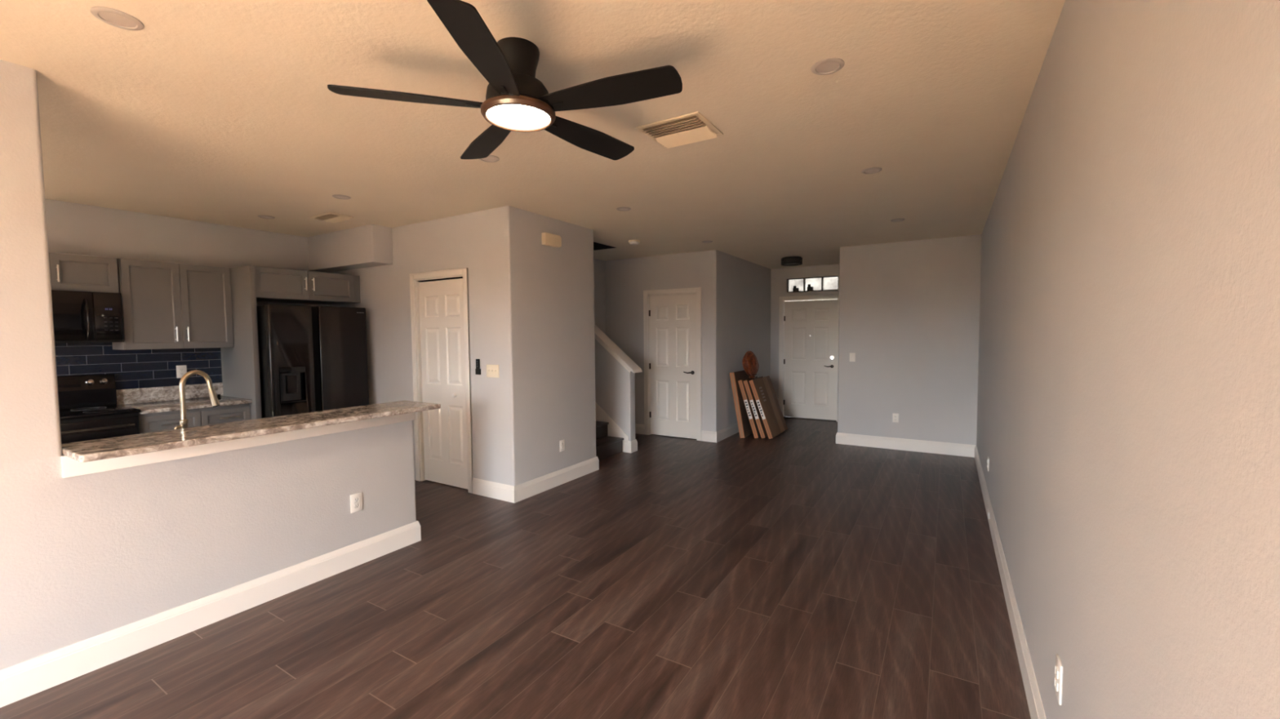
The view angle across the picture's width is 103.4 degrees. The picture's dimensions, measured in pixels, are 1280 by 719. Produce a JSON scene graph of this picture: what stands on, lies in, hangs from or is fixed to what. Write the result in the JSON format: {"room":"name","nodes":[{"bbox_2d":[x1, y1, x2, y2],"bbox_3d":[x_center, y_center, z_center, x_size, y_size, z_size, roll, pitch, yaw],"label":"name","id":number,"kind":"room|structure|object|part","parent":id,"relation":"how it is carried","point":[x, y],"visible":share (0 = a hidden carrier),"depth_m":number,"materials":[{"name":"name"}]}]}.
{"room":"empty living room","nodes":[
{"label":"empty living room","id":0,"kind":"room"},
{"bbox_2d":[0,59,62,464],"bbox_3d":[-2.877,-0.388,1.874,0.125,1.682,0.894,1,3,31],"label":"wall column","id":1,"kind":"structure","parent":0,"point":[30,424],"depth_m":2.16,"materials":[{"name":"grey paint"}]},
{"bbox_2d":[44,198,329,387],"bbox_3d":[-4.005,-0.072,5.863,0.120,2.700,12.704,1,3,31],"label":"wall","id":2,"kind":"structure","parent":0,"point":[73,228],"depth_m":4.83,"materials":[{"name":"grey paint"}]},
{"bbox_2d":[48,252,119,293],"bbox_3d":[-4.785,-0.701,4.070,0.374,0.297,0.774,1,3,31],"label":"upper cabinet","id":3,"kind":"object","parent":2,"relation":"attached to","point":[68,272],"visible":0.59,"depth_m":4.15,"materials":[{"name":"grey paint"}]},
{"bbox_3d":[-4.623,-0.684,4.016,0.040,0.135,0.012,1,3,31],"label":"handle","id":4,"kind":"part","parent":3,"relation":"part of","materials":[{"name":"silver metal"}]},
{"bbox_2d":[51,289,124,342],"bbox_3d":[-4.743,-0.341,4.063,0.454,0.417,0.764,1,3,31],"label":"microwave","id":5,"kind":"object","parent":3,"relation":"attached to","point":[78,317],"visible":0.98,"depth_m":4.11,"materials":[{"name":"black plastic"}]},
{"bbox_3d":[-4.646,-0.314,3.889,0.004,0.250,0.505,1,3,31],"label":"door glass","id":6,"kind":"part","parent":5,"relation":"part of","materials":[{"name":"black glass"}]},
{"bbox_3d":[-4.655,-0.344,3.909,0.035,0.397,0.592,1,3,31],"label":"door","id":7,"kind":"part","parent":5,"relation":"part of","materials":[{"name":"black metal"}]},
{"bbox_3d":[-4.487,-0.332,4.107,0.061,0.331,0.018,1,3,31],"label":"handle","id":8,"kind":"part","parent":5,"relation":"part of","materials":[{"name":"black metal"}]},
{"bbox_3d":[-4.456,-0.362,4.236,0.035,0.397,0.169,1,3,31],"label":"control panel","id":9,"kind":"part","parent":5,"relation":"part of","materials":[{"name":"black metal"}]},
{"bbox_2d":[54,342,222,390],"bbox_3d":[-4.973,0.083,4.145,0.010,0.430,2.513,1,3,31],"label":"backsplash","id":10,"kind":"structure","parent":2,"relation":"attached to","point":[134,368],"depth_m":4.68,"materials":[{"name":"blue tile"}]},
{"bbox_2d":[112,258,233,350],"bbox_3d":[-4.373,-0.497,4.757,0.374,0.786,0.787,1,3,31],"label":"upper cabinet","id":11,"kind":"object","parent":2,"relation":"attached to","point":[165,305],"visible":0.98,"depth_m":4.64,"materials":[{"name":"grey paint"}]},
{"bbox_3d":[-4.356,-0.485,4.520,0.019,0.778,0.386,1,3,31],"label":"door","id":12,"kind":"part","parent":11,"relation":"part of","materials":[{"name":"grey paint"}]},
{"bbox_3d":[-4.254,-0.234,4.642,0.040,0.135,0.012,1,3,31],"label":"handle","id":13,"kind":"part","parent":11,"relation":"part of","materials":[{"name":"silver metal"}]},
{"bbox_3d":[-4.212,-0.237,4.711,0.040,0.135,0.012,1,3,31],"label":"handle","id":14,"kind":"part","parent":11,"relation":"part of","materials":[{"name":"silver metal"}]},
{"bbox_3d":[-4.154,-0.503,4.853,0.019,0.778,0.386,1,3,31],"label":"door","id":15,"kind":"part","parent":11,"relation":"part of","materials":[{"name":"grey paint"}]},
{"bbox_2d":[176,364,186,377],"bbox_3d":[-4.479,0.118,4.942,0.011,0.122,0.078,1,3,31],"label":"wall outlet","id":16,"kind":"object","parent":2,"relation":"attached to","point":[181,371],"visible":0.91,"depth_m":4.93,"materials":[{"name":"white plastic"}]},
{"bbox_2d":[254,266,360,304],"bbox_3d":[-3.727,-0.785,5.487,0.711,0.307,1.055,1,3,31],"label":"upper cabinet","id":17,"kind":"object","parent":2,"relation":"attached to","point":[276,285],"visible":0.9,"depth_m":5.30,"materials":[{"name":"grey paint"}]},
{"bbox_3d":[-3.608,-0.764,5.094,0.019,0.297,0.482,1,3,31],"label":"door","id":18,"kind":"part","parent":17,"relation":"part of","materials":[{"name":"grey paint"}]},
{"bbox_3d":[-3.357,-0.787,5.507,0.019,0.297,0.479,1,3,31],"label":"door","id":19,"kind":"part","parent":17,"relation":"part of","materials":[{"name":"grey paint"}]},
{"bbox_2d":[0,420,416,670],"bbox_3d":[-2.414,0.919,2.687,0.125,1.018,2.638,1,3,31],"label":"wall","id":20,"kind":"structure","parent":0,"point":[82,557],"depth_m":2.59,"materials":[{"name":"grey paint"}]},
{"bbox_2d":[0,520,421,707],"bbox_3d":[-2.410,1.351,2.709,0.157,0.152,2.670,1,3,31],"label":"baseboard","id":21,"kind":"structure","parent":20,"relation":"attached to","point":[19,682],"depth_m":2.62,"materials":[{"name":"white paint"}]},
{"bbox_2d":[61,412,415,478],"bbox_3d":[-2.127,0.440,3.005,0.018,0.098,1.752,1,3,31],"label":"trim","id":22,"kind":"structure","parent":20,"relation":"attached to","point":[70,467],"depth_m":2.71,"materials":[{"name":"white paint"}]},
{"bbox_2d":[61,400,440,462],"bbox_3d":[-2.082,0.374,3.003,0.433,0.032,1.783,1,3,31],"label":"bar","id":23,"kind":"object","parent":20,"relation":"on","point":[89,451],"visible":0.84,"depth_m":2.66,"materials":[{"name":"stone"}]},
{"bbox_2d":[350,492,362,513],"bbox_3d":[-1.905,0.961,3.398,0.011,0.125,0.078,1,3,31],"label":"wall outlet","id":24,"kind":"object","parent":20,"relation":"attached to","point":[356,500],"visible":1,"depth_m":3.39,"materials":[{"name":"white plastic"}]},
{"bbox_2d":[354,497,359,502],"bbox_3d":[-1.902,0.942,3.396,0.005,0.028,0.034,1,3,31],"label":"socket","id":25,"kind":"object","parent":24,"relation":"attached to","point":[356,499],"depth_m":3.40,"materials":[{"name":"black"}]},
{"bbox_2d":[354,502,359,508],"bbox_3d":[-1.902,0.982,3.398,0.005,0.028,0.034,1,3,31],"label":"socket","id":26,"kind":"object","parent":24,"relation":"attached to","point":[357,505],"depth_m":3.40,"materials":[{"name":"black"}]},
{"bbox_2d":[329,205,595,486],"bbox_3d":[-2.127,-0.091,5.927,3.024,2.700,1.287,1,3,31],"label":"wall","id":27,"kind":"structure","parent":0,"point":[531,303],"depth_m":4.97,"materials":[{"name":"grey paint"}]},
{"bbox_2d":[307,224,393,272],"bbox_3d":[-3.269,-1.226,5.672,1.292,0.387,0.224,1,3,31],"label":"soffit","id":28,"kind":"object","parent":27,"relation":"attached to","point":[368,246],"depth_m":5.47,"materials":[{"name":"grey paint"}]},
{"bbox_2d":[409,267,473,493],"bbox_3d":[-1.988,0.204,5.158,0.877,2.187,0.130,1,3,31],"label":"door","id":29,"kind":"structure","parent":27,"relation":"in","point":[440,324],"depth_m":5.15,"materials":[{"name":"white paint"}]},
{"bbox_2d":[475,359,480,374],"bbox_3d":[-1.541,0.070,4.813,0.057,0.150,0.022,1,3,31],"label":"remote","id":30,"kind":"object","parent":27,"relation":"attached to","point":[477,371],"visible":1,"depth_m":4.80,"materials":[{"name":"black plastic"}]},
{"bbox_2d":[486,364,499,377],"bbox_3d":[-1.379,0.108,4.719,0.165,0.120,0.018,1,3,31],"label":"light switch","id":31,"kind":"object","parent":27,"relation":"attached to","point":[492,371],"visible":1,"depth_m":4.72,"materials":[{"name":"beige plastic"}]},
{"bbox_2d":[472,456,599,502],"bbox_3d":[-1.050,1.206,5.345,0.561,0.152,1.319,1,3,31],"label":"baseboard","id":32,"kind":"structure","parent":27,"relation":"attached to","point":[508,493],"depth_m":4.90,"materials":[{"name":"white paint"}]},
{"bbox_2d":[541,232,561,247],"bbox_3d":[-0.870,-1.177,4.991,0.054,0.114,0.237,1,3,31],"label":"door chime","id":33,"kind":"object","parent":27,"relation":"attached to","point":[548,239],"visible":1,"depth_m":4.95,"materials":[{"name":"beige plastic"}]},
{"bbox_2d":[560,439,564,452],"bbox_3d":[-0.802,0.889,5.222,0.011,0.117,0.072,1,3,31],"label":"wall outlet","id":34,"kind":"object","parent":27,"relation":"attached to","point":[562,442],"visible":1,"depth_m":5.22,"materials":[{"name":"white plastic"}]},
{"bbox_2d":[593,241,617,250],"bbox_3d":[-1.705,-1.559,6.984,2.594,0.121,1.095,1,3,31],"label":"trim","id":35,"kind":"structure","parent":27,"relation":"attached to","point":[597,246],"depth_m":6.90,"materials":[{"name":"black"}]},
{"bbox_2d":[0,417,1031,718],"bbox_3d":[-1.069,1.343,4.146,6.936,0.001,12.684,1,3,31],"label":"floor","id":36,"kind":"structure","parent":0,"point":[797,573],"depth_m":2.82,"materials":[{"name":"brown wood"}]},
{"bbox_2d":[57,373,141,444],"bbox_3d":[-4.605,0.753,4.049,0.718,1.205,0.770,1,3,31],"label":"range","id":37,"kind":"object","parent":36,"relation":"on","point":[89,410],"visible":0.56,"depth_m":4.18,"materials":[{"name":"black metal"}]},
{"bbox_3d":[-4.862,0.343,4.182,0.009,0.145,0.758,1,3,31],"label":"guard glass","id":38,"kind":"part","parent":37,"relation":"part of","materials":[{"name":"black glass"}]},
{"bbox_3d":[-4.744,0.194,4.364,0.046,0.052,0.052,1,3,31],"label":"knob","id":39,"kind":"part","parent":37,"relation":"part of","materials":[{"name":"silver metal"}]},
{"bbox_3d":[-4.329,0.552,3.870,0.068,0.025,0.662,1,3,31],"label":"oven handle","id":40,"kind":"part","parent":37,"relation":"part of","materials":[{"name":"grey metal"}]},
{"bbox_3d":[-4.367,0.834,3.908,0.035,0.695,0.742,1,3,31],"label":"oven door","id":41,"kind":"part","parent":37,"relation":"part of","materials":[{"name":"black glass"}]},
{"bbox_2d":[59,404,141,420],"bbox_3d":[-4.622,0.438,4.041,0.645,0.026,0.770,1,3,31],"label":"cooktop","id":42,"kind":"object","parent":37,"relation":"in","point":[77,412],"depth_m":4.13,"materials":[{"name":"grey glass"}]},
{"bbox_3d":[-4.700,0.190,4.437,0.046,0.052,0.052,1,3,31],"label":"knob","id":43,"kind":"part","parent":37,"relation":"part of","materials":[{"name":"silver metal"}]},
{"bbox_2d":[138,408,200,434],"bbox_3d":[-4.338,0.897,4.590,0.661,0.899,0.405,1,3,31],"label":"base cabinet","id":44,"kind":"object","parent":36,"relation":"on","point":[168,420],"visible":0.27,"depth_m":4.39,"materials":[{"name":"grey paint"}]},
{"bbox_3d":[-4.077,0.563,4.410,0.040,0.012,0.150,1,3,31],"label":"handle","id":45,"kind":"part","parent":44,"relation":"part of","materials":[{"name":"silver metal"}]},
{"bbox_2d":[115,382,252,414],"bbox_3d":[-4.241,0.348,4.725,0.666,0.170,0.789,1,3,31],"label":"countertop","id":46,"kind":"structure","parent":44,"relation":"on","point":[157,399],"depth_m":4.74,"materials":[{"name":"stone"}]},
{"bbox_2d":[200,403,250,426],"bbox_3d":[-4.134,0.878,4.927,0.661,0.899,0.383,1,3,31],"label":"base cabinet","id":47,"kind":"object","parent":36,"relation":"on","point":[239,412],"visible":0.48,"depth_m":4.75,"materials":[{"name":"grey paint"}]},
{"bbox_3d":[-3.867,0.544,4.756,0.040,0.012,0.150,1,3,31],"label":"handle","id":48,"kind":"part","parent":47,"relation":"part of","materials":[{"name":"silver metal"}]},
{"bbox_2d":[220,265,262,419],"bbox_3d":[-3.997,0.206,5.059,0.731,2.226,0.046,1,3,31],"label":"panel","id":49,"kind":"object","parent":36,"relation":"on","point":[240,364],"visible":0.36,"depth_m":4.92,"materials":[{"name":"grey paint"}]},
{"bbox_2d":[256,303,368,418],"bbox_3d":[-3.607,0.363,5.440,0.798,1.843,0.948,1,3,31],"label":"refrigerator","id":50,"kind":"object","parent":36,"relation":"on","point":[312,358],"visible":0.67,"depth_m":5.12,"materials":[{"name":"black metal"}]},
{"bbox_3d":[-3.442,0.359,5.014,0.069,1.795,0.392,1,3,31],"label":"door","id":51,"kind":"part","parent":50,"relation":"part of","materials":[{"name":"black metal"}]},
{"bbox_3d":[-3.180,0.335,5.446,0.069,1.795,0.493,1,3,31],"label":"door","id":52,"kind":"part","parent":50,"relation":"part of","materials":[{"name":"black metal"}]},
{"bbox_2d":[595,421,623,460],"bbox_3d":[-1.573,0.179,6.872,2.650,2.057,0.874,1,3,31],"label":"stairs","id":53,"kind":"structure","parent":36,"relation":"on","point":[606,446],"depth_m":6.47,"materials":[{"name":"black wood"}]},
{"bbox_2d":[729,370,752,438],"bbox_3d":[1.607,0.655,7.727,0.236,0.967,0.701,1,3,31],"label":"carton","id":54,"kind":"object","parent":36,"relation":"on","point":[745,430],"visible":0.66,"depth_m":7.46,"materials":[{"name":"orange cardboard"}]},
{"bbox_2d":[737,376,760,438],"bbox_3d":[1.774,0.711,7.734,0.314,0.853,0.722,1,3,31],"label":"carton","id":55,"kind":"object","parent":36,"relation":"on","point":[756,433],"visible":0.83,"depth_m":7.43,"materials":[{"name":"orange cardboard"}]},
{"bbox_2d":[743,376,768,438],"bbox_3d":[1.870,0.712,7.740,0.336,0.849,0.752,1,3,31],"label":"carton","id":56,"kind":"object","parent":36,"relation":"on","point":[758,419],"visible":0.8,"depth_m":7.43,"materials":[{"name":"orange cardboard"}]},
{"bbox_2d":[742,351,759,378],"bbox_3d":[1.702,0.077,7.747,0.211,0.423,0.426,1,3,31],"label":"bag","id":57,"kind":"object","parent":56,"relation":"on","point":[750,364],"visible":1,"depth_m":7.65,"materials":[{"name":"brown"}]},
{"bbox_2d":[749,375,787,439],"bbox_3d":[1.976,0.708,7.740,0.358,0.855,0.822,1,3,31],"label":"carton","id":58,"kind":"object","parent":36,"relation":"on","point":[771,415],"visible":1,"depth_m":7.62,"materials":[{"name":"brown cardboard"}]},
{"bbox_2d":[759,386,766,401],"bbox_3d":[1.843,0.519,7.590,0.077,0.209,0.115,1,3,31],"label":"print","id":59,"kind":"object","parent":58,"relation":"attached to","point":[762,392],"depth_m":7.59,"materials":[{"name":"beige"}]},
{"bbox_3d":[-2.692,0.966,2.965,0.600,0.900,2.380,1,3,31],"label":"cabinet","id":60,"kind":"object","parent":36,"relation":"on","visible":0},
{"bbox_3d":[-2.703,0.496,2.946,0.647,0.035,2.380,1,3,31],"label":"countertop","id":61,"kind":"structure","parent":60,"relation":"on","visible":0},
{"bbox_2d":[173,369,220,429],"bbox_3d":[-2.498,0.271,2.852,0.054,0.426,0.231,1,3,23],"label":"kitchen faucet","id":62,"kind":"object","parent":61,"relation":"on","point":[184,422],"visible":0.82,"depth_m":2.80,"materials":[{"name":"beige metal"}]},
{"bbox_3d":[-2.535,0.396,2.770,0.020,0.066,0.039,1,3,23],"label":"handle","id":63,"kind":"part","parent":62,"relation":"part of","materials":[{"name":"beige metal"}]},
{"bbox_3d":[-2.498,0.196,2.850,0.025,0.276,0.158,1,3,23],"label":"spout","id":64,"kind":"part","parent":62,"relation":"part of","materials":[{"name":"beige metal"}]},
{"bbox_2d":[0,0,1065,269],"bbox_3d":[-1.085,-1.414,4.015,6.976,0.120,12.704,1,3,31],"label":"ceiling","id":65,"kind":"structure","parent":0,"point":[219,112],"depth_m":2.65,"materials":[{"name":"paint"}]},
{"bbox_2d":[90,6,144,30],"bbox_3d":[-1.892,-1.232,1.832,0.136,0.007,0.136,1,3,31],"label":"recessed light","id":66,"kind":"object","parent":65,"relation":"in","point":[116,18],"visible":1,"depth_m":1.82,"materials":[{"name":"grey plastic"}]},
{"bbox_2d":[257,215,275,218],"bbox_3d":[-3.602,-1.373,4.877,0.136,0.007,0.136,1,3,31],"label":"recessed light","id":67,"kind":"object","parent":65,"relation":"in","point":[260,216],"visible":1,"depth_m":4.87,"materials":[{"name":"grey"}]},
{"bbox_2d":[309,212,353,222],"bbox_3d":[-2.987,-1.370,4.901,0.360,0.025,0.228,1,3,31],"label":"ceiling vent","id":68,"kind":"object","parent":65,"relation":"in","point":[330,217],"visible":1,"depth_m":4.87,"materials":[{"name":"white metal"}]},
{"bbox_2d":[332,194,351,199],"bbox_3d":[-2.477,-1.348,4.198,0.136,0.007,0.136,1,3,31],"label":"recessed light","id":69,"kind":"object","parent":65,"relation":"in","point":[335,196],"visible":1,"depth_m":4.19,"materials":[{"name":"grey"}]},
{"bbox_2d":[479,155,499,162],"bbox_3d":[-0.991,-1.314,3.310,0.136,0.007,0.136,1,3,31],"label":"recessed light","id":70,"kind":"object","parent":65,"relation":"in","point":[491,158],"visible":0.77,"depth_m":3.32,"materials":[{"name":"grey"}]},
{"bbox_2d":[327,0,682,160],"bbox_3d":[-0.462,-1.121,2.073,1.311,0.276,1.300,1,3,31],"label":"ceiling fan","id":71,"kind":"object","parent":65,"relation":"hanging from","point":[516,100],"visible":1,"depth_m":1.95,"materials":[{"name":"black wood"}]},
{"bbox_3d":[-0.885,-1.012,1.953,0.561,0.040,0.146,-1,3,-15],"label":"fan blade","id":72,"kind":"part","parent":71,"relation":"part of","materials":[{"name":"black wood"}]},
{"bbox_3d":[-0.511,-1.000,1.658,0.146,0.040,0.561,0,3,3],"label":"fan blade","id":73,"kind":"part","parent":71,"relation":"part of","materials":[{"name":"black wood"}]},
{"bbox_3d":[-0.720,-1.036,2.400,0.146,0.040,0.561,-2,3,-33],"label":"fan blade","id":74,"kind":"part","parent":71,"relation":"part of","materials":[{"name":"black wood"}]},
{"bbox_3d":[-0.244,-1.038,2.381,0.146,0.040,0.561,2,4,38],"label":"fan blade","id":75,"kind":"part","parent":71,"relation":"part of","materials":[{"name":"black wood"}]},
{"bbox_3d":[-0.115,-1.016,1.922,0.561,0.040,0.146,1,3,21],"label":"fan blade","id":76,"kind":"part","parent":71,"relation":"part of","materials":[{"name":"black wood"}]},
{"bbox_2d":[616,207,631,211],"bbox_3d":[-0.152,-1.391,4.676,0.136,0.007,0.136,1,3,31],"label":"recessed light","id":77,"kind":"object","parent":65,"relation":"in","point":[621,209],"visible":1,"depth_m":4.67,"materials":[{"name":"grey"}]},
{"bbox_2d":[628,240,639,244],"bbox_3d":[-0.070,-1.452,6.287,0.140,0.048,0.140,1,3,31],"label":"smoke detector","id":78,"kind":"object","parent":65,"relation":"attached to","point":[631,242],"visible":1,"depth_m":6.24,"materials":[{"name":"beige plastic"}]},
{"bbox_2d":[635,111,723,148],"bbox_3d":[0.229,-1.293,2.881,0.385,0.025,0.350,1,3,31],"label":"ceiling vent","id":79,"kind":"object","parent":65,"relation":"in","point":[693,127],"visible":1,"depth_m":2.85,"materials":[{"name":"white metal"}]},
{"bbox_2d":[702,240,712,243],"bbox_3d":[0.848,-1.485,6.381,0.136,0.007,0.136,1,3,31],"label":"recessed light","id":80,"kind":"object","parent":65,"relation":"in","point":[704,242],"visible":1,"depth_m":6.38,"materials":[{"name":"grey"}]},
{"bbox_2d":[781,256,802,266],"bbox_3d":[2.341,-1.519,7.805,0.316,0.108,0.316,1,3,31],"label":"light","id":81,"kind":"object","parent":65,"relation":"attached to","point":[788,260],"visible":1,"depth_m":7.69,"materials":[{"name":"black"}]},
{"bbox_3d":[2.341,-1.516,7.805,0.270,0.088,0.270,1,3,31],"label":"lamp shade","id":82,"kind":"part","parent":81,"relation":"part of","materials":[{"name":"grey metal"}]},
{"bbox_2d":[811,57,844,75],"bbox_3d":[0.817,-1.272,2.201,0.136,0.007,0.136,1,3,31],"label":"recessed light","id":83,"kind":"object","parent":65,"relation":"in","point":[830,65],"visible":1,"depth_m":2.19,"materials":[{"name":"grey"}]},
{"bbox_2d":[861,167,882,173],"bbox_3d":[1.659,-1.351,3.622,0.136,0.007,0.136,1,3,31],"label":"recessed light","id":84,"kind":"object","parent":65,"relation":"in","point":[873,170],"visible":1,"depth_m":3.61,"materials":[{"name":"grey"}]},
{"bbox_2d":[890,218,905,222],"bbox_3d":[2.667,-1.442,5.235,0.136,0.007,0.136,1,3,31],"label":"recessed light","id":85,"kind":"object","parent":65,"relation":"in","point":[894,220],"visible":1,"depth_m":5.22,"materials":[{"name":"grey"}]},
{"bbox_2d":[593,258,605,334],"bbox_3d":[-0.823,-0.192,7.724,0.120,2.700,1.113,1,3,31],"label":"wall","id":86,"kind":"structure","parent":0,"point":[598,265],"depth_m":7.90,"materials":[{"name":"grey paint"}]},
{"bbox_2d":[595,339,635,440],"bbox_3d":[-0.915,-0.103,7.061,1.913,2.590,0.127,1,3,31],"label":"wall","id":87,"kind":"structure","parent":0,"point":[615,386],"depth_m":6.66,"materials":[{"name":"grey paint"}]},
{"bbox_2d":[595,403,628,452],"bbox_3d":[-0.919,0.379,7.008,1.780,1.633,0.014,1,3,31],"label":"trim","id":88,"kind":"structure","parent":87,"relation":"attached to","point":[613,429],"depth_m":6.71,"materials":[{"name":"white paint"}]},
{"bbox_2d":[594,324,642,373],"bbox_3d":[-0.884,-0.661,7.011,1.997,1.631,0.210,1,3,31],"label":"cap","id":89,"kind":"object","parent":87,"relation":"attached to","point":[605,341],"visible":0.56,"depth_m":6.65,"materials":[{"name":"white paint"}]},
{"bbox_3d":[-0.907,-0.645,7.025,1.943,1.598,0.164,1,3,31],"label":"cove moulding","id":90,"kind":"part","parent":89,"relation":"part of","materials":[{"name":"white paint"}]},
{"bbox_2d":[624,439,637,453],"bbox_3d":[-0.600,1.121,6.937,1.229,0.152,0.159,1,3,31],"label":"baseboard","id":91,"kind":"structure","parent":87,"relation":"attached to","point":[631,446],"depth_m":6.59,"materials":[{"name":"white paint"}]},
{"bbox_2d":[604,249,770,431],"bbox_3d":[0.871,-0.255,8.697,2.007,2.700,2.551,1,3,31],"label":"wall","id":92,"kind":"structure","parent":0,"point":[735,291],"depth_m":7.67,"materials":[{"name":"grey paint"}]},
{"bbox_2d":[635,423,644,434],"bbox_3d":[-0.467,1.089,7.555,0.715,0.152,0.913,1,3,31],"label":"baseboard","id":93,"kind":"structure","parent":92,"relation":"attached to","point":[639,428],"depth_m":7.79,"materials":[{"name":"white paint"}]},
{"bbox_2d":[643,287,702,440],"bbox_3d":[0.489,0.062,7.486,0.950,2.195,0.162,1,3,31],"label":"door","id":94,"kind":"structure","parent":92,"relation":"in","point":[672,320],"depth_m":7.47,"materials":[{"name":"white paint"}]},
{"bbox_3d":[0.703,0.190,7.307,0.155,0.056,0.066,1,3,31],"label":"lever handle","id":95,"kind":"part","parent":94,"relation":"part of","materials":[{"name":"brown metal"}]},
{"bbox_2d":[701,422,738,442],"bbox_3d":[1.710,1.036,8.250,0.238,0.152,2.585,2,4,35],"label":"baseboard","id":96,"kind":"structure","parent":92,"relation":"attached to","point":[706,436],"depth_m":7.25,"materials":[{"name":"white paint"}]},
{"bbox_2d":[770,264,839,413],"bbox_3d":[2.188,-0.305,9.458,6.736,2.700,0.120,1,3,31],"label":"wall","id":97,"kind":"structure","parent":0,"point":[779,277],"depth_m":9.14,"materials":[{"name":"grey paint"}]},
{"bbox_2d":[778,293,839,422],"bbox_3d":[3.006,-0.030,8.950,1.067,2.191,0.146,1,3,31],"label":"door","id":98,"kind":"structure","parent":97,"relation":"in","point":[808,325],"depth_m":8.95,"materials":[{"name":"white paint"}]},
{"bbox_2d":[785,275,838,293],"bbox_3d":[3.016,-1.308,8.879,0.895,0.266,0.096,1,3,31],"label":"window","id":99,"kind":"structure","parent":97,"relation":"in","point":[830,283],"depth_m":8.87,"materials":[{"name":"white glass"}]},
{"bbox_3d":[2.788,-1.327,9.034,0.268,0.216,0.006,1,3,31],"label":"pane","id":100,"kind":"part","parent":99,"relation":"part of","materials":[{"name":"clear glass"}]},
{"bbox_3d":[3.001,-1.184,8.859,0.895,0.020,0.036,1,3,31],"label":"sill","id":101,"kind":"part","parent":99,"relation":"part of","materials":[{"name":"white paint"}]},
{"bbox_3d":[3.045,-1.321,8.879,0.283,0.216,0.006,1,3,31],"label":"pane","id":102,"kind":"part","parent":99,"relation":"part of","materials":[{"name":"clear glass"}]},
{"bbox_3d":[3.291,-1.316,8.730,0.246,0.216,0.006,1,3,31],"label":"pane","id":103,"kind":"part","parent":99,"relation":"part of","materials":[{"name":"clear glass"}]},
{"bbox_2d":[837,234,982,444],"bbox_3d":[3.891,-0.209,7.304,1.628,2.700,1.802,1,3,31],"label":"wall","id":104,"kind":"structure","parent":0,"point":[909,310],"depth_m":6.49,"materials":[{"name":"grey paint"}]},
{"bbox_2d":[849,352,855,361],"bbox_3d":[2.881,-0.030,6.861,0.075,0.120,0.018,1,3,31],"label":"light switch","id":105,"kind":"object","parent":104,"relation":"attached to","point":[852,355],"visible":1,"depth_m":6.86,"materials":[{"name":"white plastic"}]},
{"bbox_2d":[892,413,898,422],"bbox_3d":[3.349,0.765,6.626,0.072,0.117,0.011,1,3,31],"label":"wall outlet","id":106,"kind":"object","parent":104,"relation":"attached to","point":[895,416],"visible":1,"depth_m":6.62,"materials":[{"name":"white plastic"}]},
{"bbox_2d":[835,432,1046,718],"bbox_3d":[1.121,1.317,2.826,1.624,0.152,12.464,1,3,31],"label":"baseboard","id":107,"kind":"structure","parent":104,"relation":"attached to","point":[1036,708],"depth_m":3.58,"materials":[{"name":"white paint"}]},
{"bbox_2d":[976,0,1279,718],"bbox_3d":[1.857,0.061,2.310,0.120,2.700,12.704,1,3,31],"label":"wall","id":108,"kind":"structure","parent":0,"point":[1128,425],"depth_m":0.99,"materials":[{"name":"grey paint"}]},
{"bbox_2d":[986,456,989,471],"bbox_3d":[3.021,0.906,4.389,0.011,0.117,0.072,1,3,31],"label":"wall outlet","id":109,"kind":"object","parent":108,"relation":"attached to","point":[988,460],"visible":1,"depth_m":4.36,"materials":[{"name":"white plastic"}]},
{"bbox_3d":[3.022,0.906,4.388,0.007,0.117,0.072,1,3,31],"label":"plate","id":110,"kind":"part","parent":109,"relation":"part of","materials":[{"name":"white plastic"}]},
{"bbox_2d":[1054,653,1062,705],"bbox_3d":[1.343,1.027,1.625,0.011,0.128,0.075,1,3,31],"label":"wall outlet","id":111,"kind":"object","parent":108,"relation":"attached to","point":[1059,668],"visible":1,"depth_m":1.61,"materials":[{"name":"white plastic"}]},
{"bbox_2d":[1054,677,1057,691],"bbox_3d":[1.341,1.046,1.627,0.005,0.028,0.034,1,3,31],"label":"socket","id":112,"kind":"object","parent":111,"relation":"attached to","point":[1055,678],"depth_m":1.62,"materials":[{"name":"white plastic"}]},
{"bbox_2d":[1054,666,1058,679],"bbox_3d":[1.341,1.007,1.625,0.005,0.028,0.034,1,3,31],"label":"socket","id":113,"kind":"object","parent":111,"relation":"attached to","point":[1056,671],"depth_m":1.62,"materials":[{"name":"white plastic"}]}
]}

